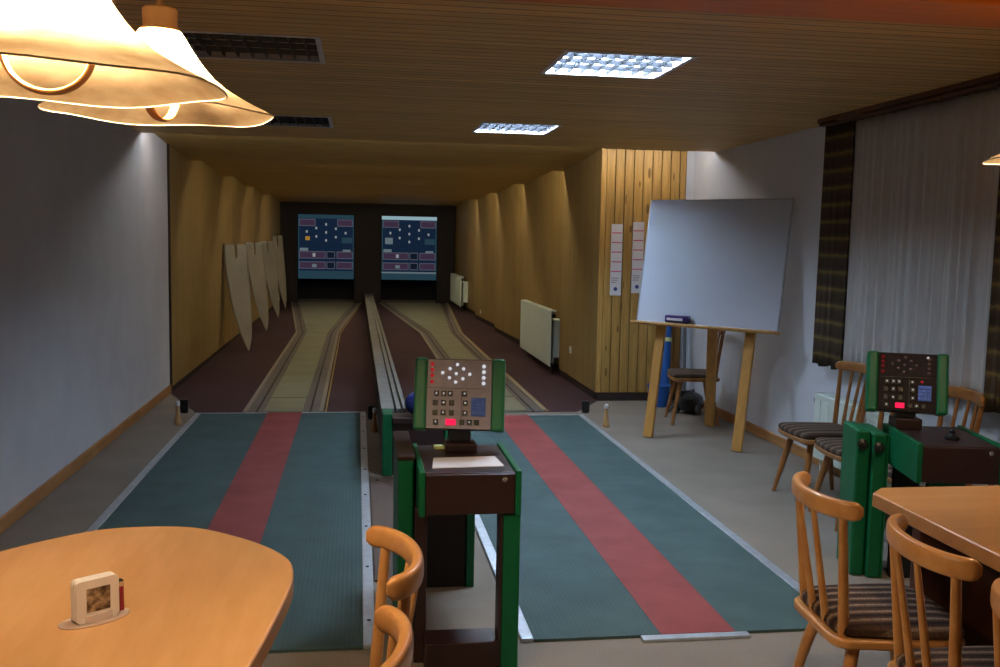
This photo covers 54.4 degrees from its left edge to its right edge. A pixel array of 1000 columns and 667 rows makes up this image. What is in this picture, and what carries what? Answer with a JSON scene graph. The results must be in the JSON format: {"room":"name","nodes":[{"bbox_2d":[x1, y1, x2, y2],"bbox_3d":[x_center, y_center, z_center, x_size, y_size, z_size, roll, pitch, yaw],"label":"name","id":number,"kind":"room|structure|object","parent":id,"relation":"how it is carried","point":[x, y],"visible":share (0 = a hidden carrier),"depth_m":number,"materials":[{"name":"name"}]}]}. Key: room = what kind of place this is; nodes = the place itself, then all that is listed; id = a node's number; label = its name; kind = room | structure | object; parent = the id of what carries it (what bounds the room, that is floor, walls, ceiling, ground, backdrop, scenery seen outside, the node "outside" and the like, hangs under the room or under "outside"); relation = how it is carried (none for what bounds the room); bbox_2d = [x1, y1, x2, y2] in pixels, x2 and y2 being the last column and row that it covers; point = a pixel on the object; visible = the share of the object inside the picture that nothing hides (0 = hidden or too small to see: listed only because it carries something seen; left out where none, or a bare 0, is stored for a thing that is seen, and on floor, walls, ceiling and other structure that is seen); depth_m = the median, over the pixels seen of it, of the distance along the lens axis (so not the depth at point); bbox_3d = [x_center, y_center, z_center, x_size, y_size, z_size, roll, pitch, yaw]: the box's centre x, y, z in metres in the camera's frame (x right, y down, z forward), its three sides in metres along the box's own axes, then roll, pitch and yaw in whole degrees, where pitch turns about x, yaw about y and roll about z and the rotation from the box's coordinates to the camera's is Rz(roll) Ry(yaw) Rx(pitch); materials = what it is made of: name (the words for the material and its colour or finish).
{"room":"sports facility","nodes":[
{"label":"sports facility","id":0,"kind":"room"},
{"bbox_2d":[0,97,279,516],"bbox_3d":[-3.509,-0.780,10.123,0.255,2.700,28.300,0,5,-8],"label":"wall","id":1,"kind":"structure","parent":0,"point":[84,281],"depth_m":7.06,"materials":[{"name":"white paint"}]},
{"bbox_2d":[0,385,171,533],"bbox_3d":[-2.358,1.226,3.106,0.018,0.082,13.760,0,5,-8],"label":"baseboard","id":2,"kind":"structure","parent":1,"relation":"attached to","point":[10,517],"depth_m":6.45,"materials":[{"name":"brown wood"}]},
{"bbox_2d":[167,144,172,391],"bbox_3d":[-3.337,-0.695,9.796,0.032,2.600,0.050,0,5,-8],"label":"trim","id":3,"kind":"structure","parent":1,"relation":"attached to","point":[168,150],"depth_m":9.79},
{"bbox_2d":[172,300,280,390],"bbox_3d":[-4.376,-0.112,16.915,0.017,0.050,14.200,0,5,-8],"label":"baseboard","id":4,"kind":"structure","parent":1,"relation":"attached to","point":[218,351],"depth_m":12.25,"materials":[{"name":"brown wood"}]},
{"bbox_2d":[298,215,435,299],"bbox_3d":[-3.453,-2.184,25.401,4.275,2.600,0.050,0,5,-8],"label":"wall","id":5,"kind":"structure","parent":0,"point":[307,288],"depth_m":25.43,"materials":[{"name":"black"}]},
{"bbox_2d":[280,202,454,303],"bbox_3d":[-3.280,-2.068,24.220,4.275,2.600,0.250,0,5,-8],"label":"wall","id":6,"kind":"structure","parent":0,"point":[367,238],"depth_m":24.09,"materials":[{"name":"black paint"}]},
{"bbox_2d":[298,214,353,278],"bbox_3d":[-4.293,-2.139,23.997,1.355,1.575,0.083,0,5,-8],"label":"scoreboard","id":7,"kind":"object","parent":6,"relation":"attached to","point":[325,242],"visible":1,"depth_m":23.97,"materials":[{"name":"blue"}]},
{"bbox_2d":[381,216,436,279],"bbox_3d":[-2.270,-2.129,24.294,1.365,1.575,0.083,0,5,-8],"label":"scoreboard","id":8,"kind":"object","parent":6,"relation":"attached to","point":[409,244],"visible":1,"depth_m":24.27,"materials":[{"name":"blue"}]},
{"bbox_2d":[154,133,600,205],"bbox_3d":[-2.161,-2.595,16.605,4.475,0.275,14.970,0,5,-8],"label":"ceiling","id":9,"kind":"structure","parent":0,"point":[286,169],"depth_m":11.31,"materials":[{"name":"brown wood"}]},
{"bbox_2d":[0,299,909,666],"bbox_3d":[-0.894,0.578,11.247,6.100,0.123,29.500,0,5,-8],"label":"floor","id":10,"kind":"structure","parent":0,"point":[735,487],"depth_m":6.73,"materials":[{"name":"grey concrete"}]},
{"bbox_2d":[0,526,293,666],"bbox_3d":[-0.909,1.020,2.031,0.888,0.750,1.725,0,5,-8],"label":"table","id":11,"kind":"object","parent":10,"relation":"on","point":[194,597],"visible":0.99,"depth_m":2.27,"materials":[{"name":"brown wood"}]},
{"bbox_3d":[-0.896,0.610,2.147,0.084,0.045,0.156,6,8,44],"label":"holder","id":12,"kind":"object","parent":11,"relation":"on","visible":0},
{"bbox_2d":[71,572,108,621],"bbox_3d":[-0.899,0.581,2.147,0.004,0.094,0.094,6,8,44],"label":"coaster","id":13,"kind":"object","parent":12,"relation":"in","point":[106,572],"visible":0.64,"depth_m":2.12,"materials":[{"name":"white cardboard"}]},
{"bbox_2d":[70,571,110,618],"bbox_3d":[-0.901,0.580,2.150,0.004,0.094,0.094,6,8,44],"label":"coaster","id":14,"kind":"object","parent":12,"relation":"in","point":[107,571],"visible":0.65,"depth_m":2.13,"materials":[{"name":"white cardboard"}]},
{"bbox_2d":[72,572,112,619],"bbox_3d":[-0.894,0.581,2.144,0.004,0.094,0.094,6,8,44],"label":"coaster","id":15,"kind":"object","parent":12,"relation":"in","point":[109,572],"visible":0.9,"depth_m":2.12,"materials":[{"name":"white cardboard"}]},
{"bbox_2d":[73,573,113,622],"bbox_3d":[-0.889,0.582,2.138,0.004,0.094,0.094,6,8,44],"label":"coaster","id":16,"kind":"object","parent":12,"relation":"in","point":[110,573],"visible":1,"depth_m":2.10,"materials":[{"name":"white cardboard"}]},
{"bbox_2d":[73,573,114,615],"bbox_3d":[-0.892,0.582,2.141,0.004,0.094,0.094,6,8,44],"label":"coaster","id":17,"kind":"object","parent":12,"relation":"in","point":[108,573],"visible":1,"depth_m":2.11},
{"bbox_2d":[75,574,118,624],"bbox_3d":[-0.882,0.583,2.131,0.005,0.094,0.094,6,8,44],"label":"coaster","id":18,"kind":"object","parent":12,"relation":"in","point":[97,598],"visible":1,"depth_m":2.13,"materials":[{"name":"white cardboard"}]},
{"bbox_2d":[86,584,110,612],"bbox_3d":[-0.880,0.581,2.131,0.001,0.053,0.052,6,8,44],"label":"print","id":19,"kind":"object","parent":18,"relation":"attached to","point":[98,598],"depth_m":2.13},
{"bbox_2d":[119,578,123,610],"bbox_3d":[-0.858,0.588,2.192,0.012,0.072,0.019,6,8,44],"label":"lighter","id":20,"kind":"object","parent":12,"relation":"in","point":[121,581],"visible":0.58,"depth_m":2.19,"materials":[{"name":"red plastic"}]},
{"bbox_2d":[174,401,181,424],"bbox_3d":[-2.724,0.670,8.217,0.060,0.206,0.060,0,5,-8],"label":"wooden skittle","id":21,"kind":"object","parent":10,"relation":"on","point":[177,421],"visible":1,"depth_m":8.20,"materials":[{"name":"brown wood"}]},
{"bbox_2d":[180,399,188,412],"bbox_3d":[-2.853,0.654,8.786,0.068,0.125,0.068,0,5,-8],"label":"sensor","id":22,"kind":"object","parent":10,"relation":"on","point":[184,403],"visible":1,"depth_m":8.76,"materials":[{"name":"black plastic"}]},
{"bbox_2d":[86,412,374,652],"bbox_3d":[-1.605,0.971,6.257,1.508,0.020,5.200,0,5,-8],"label":"mat","id":23,"kind":"object","parent":10,"relation":"on","point":[295,485],"visible":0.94,"depth_m":5.86,"materials":[{"name":"teal carpet"}]},
{"bbox_2d":[223,244,251,351],"bbox_3d":[-3.643,-0.506,13.596,0.351,1.478,0.710,-2,6,-28],"label":"leaning board","id":24,"kind":"object","parent":10,"relation":"on","point":[236,269],"visible":1,"depth_m":13.62,"materials":[{"name":"beige wood"}]},
{"bbox_2d":[245,242,268,331],"bbox_3d":[-4.030,-0.781,16.295,0.332,1.494,0.356,6,7,39],"label":"leaning board","id":25,"kind":"object","parent":10,"relation":"on","point":[256,267],"visible":0.97,"depth_m":16.32,"materials":[{"name":"beige wood"}]},
{"bbox_2d":[260,241,279,317],"bbox_3d":[-4.464,-1.040,18.869,0.104,1.502,0.434,6,7,39],"label":"leaning board","id":26,"kind":"object","parent":10,"relation":"on","point":[269,256],"visible":0.93,"depth_m":18.91,"materials":[{"name":"beige wood"}]},
{"bbox_2d":[272,235,286,308],"bbox_3d":[-4.875,-1.357,21.486,0.312,1.623,0.201,0,5,-8],"label":"leaning board","id":27,"kind":"object","parent":10,"relation":"on","point":[278,248],"visible":0.91,"depth_m":21.46,"materials":[{"name":"beige wood"}]},
{"bbox_2d":[243,301,361,412],"bbox_3d":[-3.161,-0.026,16.391,1.744,0.024,15.400,0,5,-8],"label":"lane","id":28,"kind":"object","parent":10,"relation":"on","point":[298,381],"visible":1,"depth_m":12.15,"materials":[{"name":"beige wood"}]},
{"bbox_2d":[368,405,375,419],"bbox_3d":[-1.143,0.699,8.654,0.068,0.125,0.068,0,5,-8],"label":"sensor","id":29,"kind":"object","parent":10,"relation":"on","point":[370,407],"visible":0.64,"depth_m":8.62,"materials":[{"name":"black plastic"}]},
{"bbox_2d":[371,407,377,431],"bbox_3d":[-1.042,0.715,8.071,0.060,0.206,0.060,0,5,-8],"label":"wooden skittle","id":30,"kind":"object","parent":10,"relation":"on","point":[374,428],"visible":1,"depth_m":8.06,"materials":[{"name":"brown wood"}]},
{"bbox_2d":[373,547,380,581],"bbox_3d":[-0.599,1.135,4.763,0.038,0.015,0.504,0,5,-8],"label":"floor plate","id":31,"kind":"object","parent":10,"relation":"on","point":[376,551],"depth_m":4.82,"materials":[{"name":"grey metal"}]},
{"bbox_2d":[370,476,392,527],"bbox_3d":[-0.713,1.021,5.933,0.152,0.015,1.171,0,5,-8],"label":"floor plate","id":32,"kind":"object","parent":10,"relation":"on","point":[381,491],"depth_m":5.92,"materials":[{"name":"grey metal"}]},
{"bbox_2d":[365,294,406,455],"bbox_3d":[-2.000,-0.119,15.480,0.197,0.425,17.650,0,5,-8],"label":"rail","id":33,"kind":"object","parent":10,"relation":"on","point":[387,388],"visible":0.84,"depth_m":9.16,"materials":[{"name":"grey metal"}]},
{"bbox_2d":[388,551,392,580],"bbox_3d":[-0.534,1.138,4.740,0.033,0.015,0.424,0,5,-8],"label":"floor plate","id":34,"kind":"object","parent":10,"relation":"on","point":[391,553],"depth_m":4.73,"materials":[{"name":"grey metal"}]},
{"bbox_2d":[374,605,413,666],"bbox_3d":[-0.424,1.001,1.898,0.495,0.838,0.452,2,5,7],"label":"dining chair","id":35,"kind":"object","parent":10,"relation":"on","point":[391,621],"visible":1,"depth_m":1.95,"materials":[{"name":"brown wood"}]},
{"bbox_2d":[381,409,447,475],"bbox_3d":[-0.569,0.747,6.681,0.480,0.425,0.220,0,5,-8],"label":"box","id":36,"kind":"object","parent":10,"relation":"on","point":[391,422],"visible":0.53,"depth_m":6.58,"materials":[{"name":"green wood"}]},
{"bbox_2d":[405,392,413,413],"bbox_3d":[-0.577,0.477,6.674,0.158,0.158,0.158,0,5,-8],"label":"ball","id":37,"kind":"object","parent":36,"relation":"on","point":[409,400],"visible":0.29,"depth_m":6.62,"materials":[{"name":"blue plastic"}]},
{"bbox_2d":[392,357,521,666],"bbox_3d":[-0.211,0.656,4.019,0.454,1.124,0.960,0,5,-8],"label":"control console","id":38,"kind":"object","parent":10,"relation":"on","point":[437,508],"visible":0.98,"depth_m":3.68,"materials":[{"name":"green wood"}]},
{"bbox_2d":[433,444,443,448],"bbox_3d":[-0.249,0.462,3.959,0.040,0.012,0.036,0,6,-11],"label":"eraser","id":39,"kind":"object","parent":38,"relation":"on","point":[438,446],"visible":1,"depth_m":3.94,"materials":[{"name":"yellow rubber"}]},
{"bbox_2d":[449,410,453,415],"bbox_3d":[-0.195,0.318,3.894,0.020,0.022,0.009,1,5,2],"label":"switch","id":40,"kind":"object","parent":38,"relation":"attached to","point":[451,412],"depth_m":3.89,"materials":[{"name":"black plastic"}]},
{"bbox_2d":[449,400,453,405],"bbox_3d":[-0.194,0.278,3.900,0.020,0.022,0.009,1,5,2],"label":"switch","id":41,"kind":"object","parent":38,"relation":"attached to","point":[451,402],"depth_m":3.90,"materials":[{"name":"black plastic"}]},
{"bbox_2d":[462,391,466,396],"bbox_3d":[-0.142,0.243,3.904,0.020,0.022,0.009,1,5,2],"label":"switch","id":42,"kind":"object","parent":38,"relation":"attached to","point":[464,393],"depth_m":3.90,"materials":[{"name":"black"}]},
{"bbox_2d":[462,410,467,415],"bbox_3d":[-0.140,0.319,3.893,0.020,0.022,0.009,1,5,2],"label":"switch","id":43,"kind":"object","parent":38,"relation":"attached to","point":[464,412],"depth_m":3.89,"materials":[{"name":"black"}]},
{"bbox_2d":[432,456,503,468],"bbox_3d":[-0.136,0.492,3.718,0.274,0.002,0.168,0,6,-13],"label":"sheet","id":44,"kind":"object","parent":38,"relation":"on","point":[479,461],"visible":1,"depth_m":3.71,"materials":[{"name":"white paper"}]},
{"bbox_2d":[379,302,548,411],"bbox_3d":[-1.044,-0.015,16.701,1.744,0.024,15.400,0,5,-8],"label":"lane","id":45,"kind":"object","parent":10,"relation":"on","point":[436,323],"visible":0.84,"depth_m":15.64,"materials":[{"name":"beige wood"}]},
{"bbox_2d":[582,400,589,412],"bbox_3d":[0.808,0.690,9.182,0.068,0.115,0.068,0,5,-8],"label":"sensor","id":46,"kind":"object","parent":10,"relation":"on","point":[585,403],"visible":1,"depth_m":9.15,"materials":[{"name":"black plastic"}]},
{"bbox_2d":[602,404,608,427],"bbox_3d":[0.926,0.714,8.480,0.060,0.206,0.060,0,5,-8],"label":"wooden skittle","id":47,"kind":"object","parent":10,"relation":"on","point":[605,421],"visible":1,"depth_m":8.46,"materials":[{"name":"brown wood"}]},
{"bbox_2d":[471,414,807,642],"bbox_3d":[0.431,0.996,6.420,1.415,0.017,5.030,0,5,-8],"label":"mat","id":48,"kind":"object","parent":10,"relation":"on","point":[610,548],"visible":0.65,"depth_m":4.97,"materials":[{"name":"teal carpet"}]},
{"bbox_2d":[647,383,670,406],"bbox_3d":[1.571,0.612,9.631,0.238,0.215,0.236,0,5,-8],"label":"bucket","id":49,"kind":"object","parent":10,"relation":"on","point":[664,389],"visible":0.61,"depth_m":9.54,"materials":[{"name":"blue plastic"}]},
{"bbox_2d":[660,326,671,383],"bbox_3d":[1.671,0.128,9.798,0.116,1.163,0.252,2,6,10],"label":"rolled mat","id":50,"kind":"object","parent":49,"relation":"in","point":[666,360],"visible":0.38,"depth_m":9.75,"materials":[{"name":"blue plastic"}]},
{"bbox_2d":[673,327,692,403],"bbox_3d":[1.845,0.031,9.784,0.190,1.353,0.256,0,5,-8],"label":"broom","id":51,"kind":"object","parent":10,"relation":"on","point":[684,390],"visible":0.41,"depth_m":9.76,"materials":[{"name":"grey plastic"}]},
{"bbox_2d":[669,389,703,414],"bbox_3d":[1.808,0.638,9.352,0.332,0.224,0.458,4,6,30],"label":"vacuum cleaner","id":52,"kind":"object","parent":10,"relation":"on","point":[693,401],"visible":0.85,"depth_m":9.17,"materials":[{"name":"black plastic"}]},
{"bbox_2d":[664,330,725,426],"bbox_3d":[1.766,0.368,8.778,0.495,0.876,0.452,1,5,2],"label":"chair","id":53,"kind":"object","parent":10,"relation":"on","point":[678,375],"visible":0.6,"depth_m":8.62,"materials":[{"name":"brown wood"}]},
{"bbox_2d":[667,368,705,377],"bbox_3d":[1.730,0.354,8.778,0.422,0.047,0.420,1,5,2],"label":"seat cushion","id":54,"kind":"object","parent":53,"relation":"on","point":[671,372],"depth_m":8.64,"materials":[{"name":"beige fabric"}]},
{"bbox_2d":[630,320,779,451],"bbox_3d":[1.708,0.110,7.856,0.884,1.555,1.177,-1,6,-23],"label":"easel","id":55,"kind":"object","parent":10,"relation":"on","point":[712,331],"visible":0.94,"depth_m":8.05,"materials":[{"name":"brown wood"}]},
{"bbox_2d":[665,315,690,323],"bbox_3d":[1.448,-0.116,7.925,0.210,0.062,0.061,5,7,39],"label":"eraser","id":56,"kind":"object","parent":55,"relation":"on","point":[679,319],"visible":1,"depth_m":7.89,"materials":[{"name":"purple plastic"}]},
{"bbox_2d":[630,320,779,334],"bbox_3d":[1.619,-0.051,7.801,1.280,0.036,0.102,5,7,39],"label":"tray","id":57,"kind":"object","parent":55,"relation":"on","point":[660,325],"depth_m":7.75,"materials":[{"name":"brown wood"}]},
{"bbox_2d":[636,198,793,331],"bbox_3d":[1.710,-0.572,7.852,1.250,1.026,0.212,5,7,39],"label":"whiteboard","id":58,"kind":"object","parent":55,"relation":"on","point":[714,262],"visible":0.88,"depth_m":7.81,"materials":[{"name":"plastic"}]},
{"bbox_2d":[771,361,865,490],"bbox_3d":[2.057,0.622,6.169,0.495,0.876,0.452,0,5,-8],"label":"chair","id":59,"kind":"object","parent":10,"relation":"on","point":[805,433],"visible":0.66,"depth_m":6.17,"materials":[{"name":"brown wood"}]},
{"bbox_2d":[778,422,842,439],"bbox_3d":[2.021,0.609,6.163,0.422,0.047,0.420,0,5,-8],"label":"seat cushion","id":60,"kind":"object","parent":59,"relation":"on","point":[791,430],"depth_m":6.08,"materials":[{"name":"beige fabric"}]},
{"bbox_2d":[808,412,893,531],"bbox_3d":[2.129,0.670,5.675,0.495,0.876,0.452,1,5,-3],"label":"chair","id":61,"kind":"object","parent":10,"relation":"on","point":[831,447],"visible":0.23,"depth_m":5.75,"materials":[{"name":"brown wood"}]},
{"bbox_2d":[815,437,842,456],"bbox_3d":[2.093,0.657,5.672,0.422,0.047,0.420,1,5,-3],"label":"seat cushion","id":62,"kind":"object","parent":61,"relation":"on","point":[828,446],"depth_m":5.66,"materials":[{"name":"beige fabric"}]},
{"bbox_2d":[791,471,964,666],"bbox_3d":[1.204,0.910,3.181,0.495,0.838,0.452,1,5,-4],"label":"dining chair","id":63,"kind":"object","parent":10,"relation":"on","point":[853,618],"visible":0.84,"depth_m":3.07,"materials":[{"name":"brown wood"}]},
{"bbox_2d":[801,583,964,640],"bbox_3d":[1.240,0.900,3.183,0.422,0.052,0.420,1,5,-4],"label":"seat cushion","id":64,"kind":"object","parent":63,"relation":"on","point":[869,618],"depth_m":3.09,"materials":[{"name":"brown fabric"}]},
{"bbox_2d":[836,351,999,577],"bbox_3d":[1.980,0.652,4.619,0.523,1.101,0.670,1,5,4],"label":"control console","id":65,"kind":"object","parent":10,"relation":"on","point":[907,385],"visible":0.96,"depth_m":4.67,"materials":[{"name":"green wood"}]},
{"bbox_2d":[872,485,999,645],"bbox_3d":[1.899,1.004,2.762,1.006,0.750,1.640,0,5,-8],"label":"table","id":66,"kind":"object","parent":10,"relation":"on","point":[964,521],"visible":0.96,"depth_m":3.34,"materials":[{"name":"brown wood"}]},
{"bbox_2d":[887,386,985,485],"bbox_3d":[2.229,0.725,5.127,0.495,0.876,0.452,1,5,-4],"label":"chair","id":67,"kind":"object","parent":10,"relation":"on","point":[971,395],"visible":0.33,"depth_m":5.08,"materials":[{"name":"brown wood"}]},
{"bbox_2d":[887,463,892,478],"bbox_3d":[2.193,0.712,5.123,0.422,0.047,0.420,1,5,-4],"label":"seat cushion","id":68,"kind":"object","parent":67,"relation":"on","point":[889,476],"depth_m":5.01,"materials":[{"name":"beige fabric"}]},
{"bbox_2d":[886,513,993,666],"bbox_3d":[1.315,0.961,2.665,0.495,0.838,0.452,1,5,-2],"label":"dining chair","id":69,"kind":"object","parent":10,"relation":"on","point":[959,568],"visible":0.98,"depth_m":2.59,"materials":[{"name":"brown wood"}]},
{"bbox_2d":[896,646,993,666],"bbox_3d":[1.351,0.951,2.665,0.422,0.052,0.420,1,5,-2],"label":"seat cushion","id":70,"kind":"object","parent":69,"relation":"on","point":[972,656],"depth_m":2.76,"materials":[{"name":"brown fabric"}]},
{"bbox_2d":[990,578,999,666],"bbox_3d":[1.351,1.012,2.140,0.495,0.838,0.452,0,5,-6],"label":"dining chair","id":71,"kind":"object","parent":10,"relation":"on","point":[995,588],"visible":1,"depth_m":2.25,"materials":[{"name":"brown wood"}]},
{"bbox_2d":[454,199,476,310],"bbox_3d":[-0.761,-1.932,22.317,0.030,2.615,4.851,0,6,-9],"label":"wall","id":72,"kind":"structure","parent":0,"point":[466,212],"depth_m":22.10,"materials":[{"name":"brown wood"}]},
{"bbox_2d":[450,273,467,310],"bbox_3d":[-0.980,-1.002,23.088,0.177,0.779,2.753,0,5,-8],"label":"radiator","id":73,"kind":"object","parent":72,"relation":"attached to","point":[458,286],"visible":1,"depth_m":22.29,"materials":[{"name":"metal"}]},
{"bbox_2d":[461,305,474,314],"bbox_3d":[-0.781,-0.588,22.445,0.016,0.085,4.851,0,6,-9],"label":"baseboard","id":74,"kind":"structure","parent":72,"relation":"attached to","point":[464,307],"depth_m":21.96,"materials":[{"name":"brown wood"}]},
{"bbox_2d":[475,193,496,323],"bbox_3d":[-0.218,-1.558,18.498,0.030,2.615,2.903,0,6,-10],"label":"wall","id":75,"kind":"structure","parent":0,"point":[487,204],"depth_m":18.64,"materials":[{"name":"brown wood"}]},
{"bbox_2d":[476,315,494,327],"bbox_3d":[-0.239,-0.214,18.627,0.016,0.085,2.902,0,6,-10],"label":"baseboard","id":76,"kind":"structure","parent":75,"relation":"attached to","point":[477,317],"depth_m":18.81,"materials":[{"name":"brown wood"}]},
{"bbox_2d":[494,184,523,339],"bbox_3d":[0.190,-1.284,15.706,0.030,2.615,2.773,0,6,-10],"label":"wall","id":77,"kind":"structure","parent":0,"point":[509,217],"depth_m":15.82,"materials":[{"name":"brown wood"}]},
{"bbox_2d":[495,327,519,344],"bbox_3d":[0.169,0.059,15.835,0.016,0.085,2.772,0,6,-10],"label":"baseboard","id":78,"kind":"structure","parent":77,"relation":"attached to","point":[497,330],"depth_m":15.95,"materials":[{"name":"brown wood"}]},
{"bbox_2d":[521,171,563,363],"bbox_3d":[0.592,-1.014,12.953,0.030,2.615,2.823,0,6,-10],"label":"wall","id":79,"kind":"structure","parent":0,"point":[543,195],"depth_m":12.94,"materials":[{"name":"brown wood"}]},
{"bbox_2d":[520,300,559,374],"bbox_3d":[0.539,0.010,12.773,0.200,0.779,2.462,0,5,-8],"label":"radiator","id":80,"kind":"object","parent":79,"relation":"attached to","point":[539,327],"visible":1,"depth_m":12.30,"materials":[{"name":"metal"}]},
{"bbox_2d":[524,300,556,311],"bbox_3d":[0.496,-0.370,12.728,0.066,0.016,2.120,0,5,-8],"label":"grille","id":81,"kind":"object","parent":80,"relation":"attached to","point":[530,304],"depth_m":12.57,"materials":[{"name":"metal"}]},
{"bbox_2d":[521,348,559,370],"bbox_3d":[0.572,0.329,13.082,0.016,0.085,2.822,0,6,-10],"label":"baseboard","id":82,"kind":"structure","parent":79,"relation":"attached to","point":[555,365],"depth_m":12.32,"materials":[{"name":"black"}]},
{"bbox_2d":[110,0,999,151],"bbox_3d":[0.371,-1.238,2.684,5.900,0.200,12.620,0,5,-8],"label":"ceiling","id":83,"kind":"structure","parent":0,"point":[433,71],"depth_m":5.00,"materials":[{"name":"brown wood"}]},
{"bbox_2d":[0,0,227,108],"bbox_3d":[-0.678,-0.707,1.498,0.495,0.672,0.495,-2,6,-25],"label":"pendant lamp","id":84,"kind":"object","parent":83,"relation":"hanging from","point":[74,52],"visible":1,"depth_m":1.48,"materials":[{"name":"beige glass"}]},
{"bbox_2d":[38,0,273,126],"bbox_3d":[-0.751,-0.790,2.151,0.495,0.634,0.495,4,6,30],"label":"pendant lamp","id":85,"kind":"object","parent":83,"relation":"hanging from","point":[159,29],"visible":0.56,"depth_m":2.20,"materials":[{"name":"beige glass"}]},
{"bbox_2d":[180,30,324,63],"bbox_3d":[-1.158,-1.389,4.568,0.644,0.096,0.644,0,5,-8],"label":"ceiling light","id":86,"kind":"object","parent":83,"relation":"attached to","point":[204,44],"visible":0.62,"depth_m":4.60,"materials":[{"name":"black metal"}]},
{"bbox_2d":[261,115,333,127],"bbox_3d":[-1.598,-1.671,7.441,0.624,0.096,0.684,0,5,-8],"label":"ceiling light","id":87,"kind":"object","parent":83,"relation":"attached to","point":[278,120],"visible":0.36,"depth_m":7.58,"materials":[{"name":"black metal"}]},
{"bbox_2d":[472,122,562,134],"bbox_3d":[0.124,-1.658,7.654,0.624,0.096,0.684,0,5,-8],"label":"ceiling light","id":88,"kind":"object","parent":83,"relation":"attached to","point":[483,127],"visible":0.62,"depth_m":7.69,"materials":[{"name":"white metal"}]},
{"bbox_2d":[540,50,698,78],"bbox_3d":[0.574,-1.383,4.853,0.644,0.096,0.644,0,5,-8],"label":"ceiling light","id":89,"kind":"object","parent":83,"relation":"attached to","point":[569,62],"visible":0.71,"depth_m":4.88,"materials":[{"name":"white metal"}]},
{"bbox_2d":[496,0,999,27],"bbox_3d":[0.282,-1.158,3.217,5.250,0.065,0.320,0,5,-8],"label":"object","id":90,"kind":"structure","parent":83,"relation":"attached to","point":[969,13],"depth_m":3.36,"materials":[{"name":"brown wood"}]},
{"bbox_2d":[817,72,999,126],"bbox_3d":[2.510,-1.332,5.415,0.195,0.050,2.800,0,5,-8],"label":"rail","id":91,"kind":"object","parent":83,"relation":"attached to","point":[827,121],"visible":0.94,"depth_m":5.61,"materials":[{"name":"brown wood"}]},
{"bbox_2d":[812,120,855,369],"bbox_3d":[2.288,-0.588,6.643,0.066,1.663,0.401,0,5,-8],"label":"drape","id":92,"kind":"object","parent":91,"relation":"hanging from","point":[838,167],"visible":0.99,"depth_m":6.65,"materials":[{"name":"brown fabric"}]},
{"bbox_2d":[843,87,999,393],"bbox_3d":[2.445,-0.509,5.709,0.079,1.638,1.561,0,5,-8],"label":"sheer curtain","id":93,"kind":"object","parent":91,"relation":"hanging from","point":[924,199],"visible":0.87,"depth_m":5.59,"materials":[{"name":"white fabric"}]},
{"bbox_2d":[983,170,999,412],"bbox_3d":[2.558,-0.401,4.731,0.074,1.663,0.461,0,5,-8],"label":"drape","id":94,"kind":"object","parent":91,"relation":"hanging from","point":[991,394],"visible":0.95,"depth_m":4.96,"materials":[{"name":"fabric"}]},
{"bbox_2d":[982,154,999,164],"bbox_3d":[1.732,-0.814,2.885,0.495,0.632,0.495,0,6,-14],"label":"pendant lamp","id":95,"kind":"object","parent":83,"relation":"hanging from","point":[995,160],"visible":1,"depth_m":3.06,"materials":[{"name":"beige glass"}]},
{"bbox_2d":[559,148,604,391],"bbox_3d":[0.876,-0.791,10.666,0.030,2.615,1.810,0,5,-8],"label":"wall","id":96,"kind":"structure","parent":0,"point":[581,181],"depth_m":10.54,"materials":[{"name":"brown wood"}]},
{"bbox_2d":[560,370,597,399],"bbox_3d":[0.855,0.553,10.795,0.016,0.085,1.810,0,5,-8],"label":"baseboard","id":97,"kind":"structure","parent":96,"relation":"attached to","point":[564,375],"depth_m":10.69,"materials":[{"name":"brown wood"}]},
{"bbox_2d":[594,148,695,397],"bbox_3d":[1.583,-0.666,9.944,1.220,2.700,0.200,0,5,-8],"label":"wall","id":98,"kind":"structure","parent":0,"point":[631,361],"depth_m":9.80,"materials":[{"name":"brown wood"}]},
{"bbox_2d":[610,224,622,294],"bbox_3d":[1.169,-0.741,9.773,0.115,0.715,0.004,0,5,-8],"label":"slip","id":99,"kind":"object","parent":98,"relation":"attached to","point":[617,229],"visible":1,"depth_m":9.77,"materials":[{"name":"white paper"}]},
{"bbox_2d":[598,392,674,400],"bbox_3d":[1.415,0.643,9.956,0.845,0.085,0.029,0,5,-8],"label":"baseboard","id":100,"kind":"structure","parent":98,"relation":"attached to","point":[602,396],"depth_m":9.92,"materials":[{"name":"black wood"}]},
{"bbox_2d":[631,222,643,292],"bbox_3d":[1.389,-0.764,9.803,0.115,0.715,0.004,0,5,-8],"label":"slip","id":101,"kind":"object","parent":98,"relation":"attached to","point":[638,227],"visible":0.96,"depth_m":9.80,"materials":[{"name":"white paper"}]},
{"bbox_2d":[687,122,999,485],"bbox_3d":[3.029,-0.025,3.502,0.280,2.700,13.230,0,5,-8],"label":"wall","id":102,"kind":"structure","parent":0,"point":[785,381],"depth_m":7.71,"materials":[{"name":"white paint"}]},
{"bbox_2d":[702,401,840,476],"bbox_3d":[2.864,1.282,3.555,0.018,0.082,13.130,0,5,-8],"label":"baseboard","id":103,"kind":"structure","parent":102,"relation":"attached to","point":[796,449],"depth_m":7.97,"materials":[{"name":"brown wood"}]},
{"bbox_2d":[813,393,926,487],"bbox_3d":[2.417,0.783,6.167,0.114,0.564,1.800,0,5,-8],"label":"radiator","id":104,"kind":"object","parent":102,"relation":"attached to","point":[824,402],"visible":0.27,"depth_m":6.71,"materials":[{"name":"metal"}]},
{"bbox_2d":[818,393,926,425],"bbox_3d":[2.424,0.513,6.106,0.076,0.016,1.690,0,5,-8],"label":"grille","id":105,"kind":"object","parent":104,"relation":"attached to","point":[828,398],"depth_m":6.54,"materials":[{"name":"metal"}]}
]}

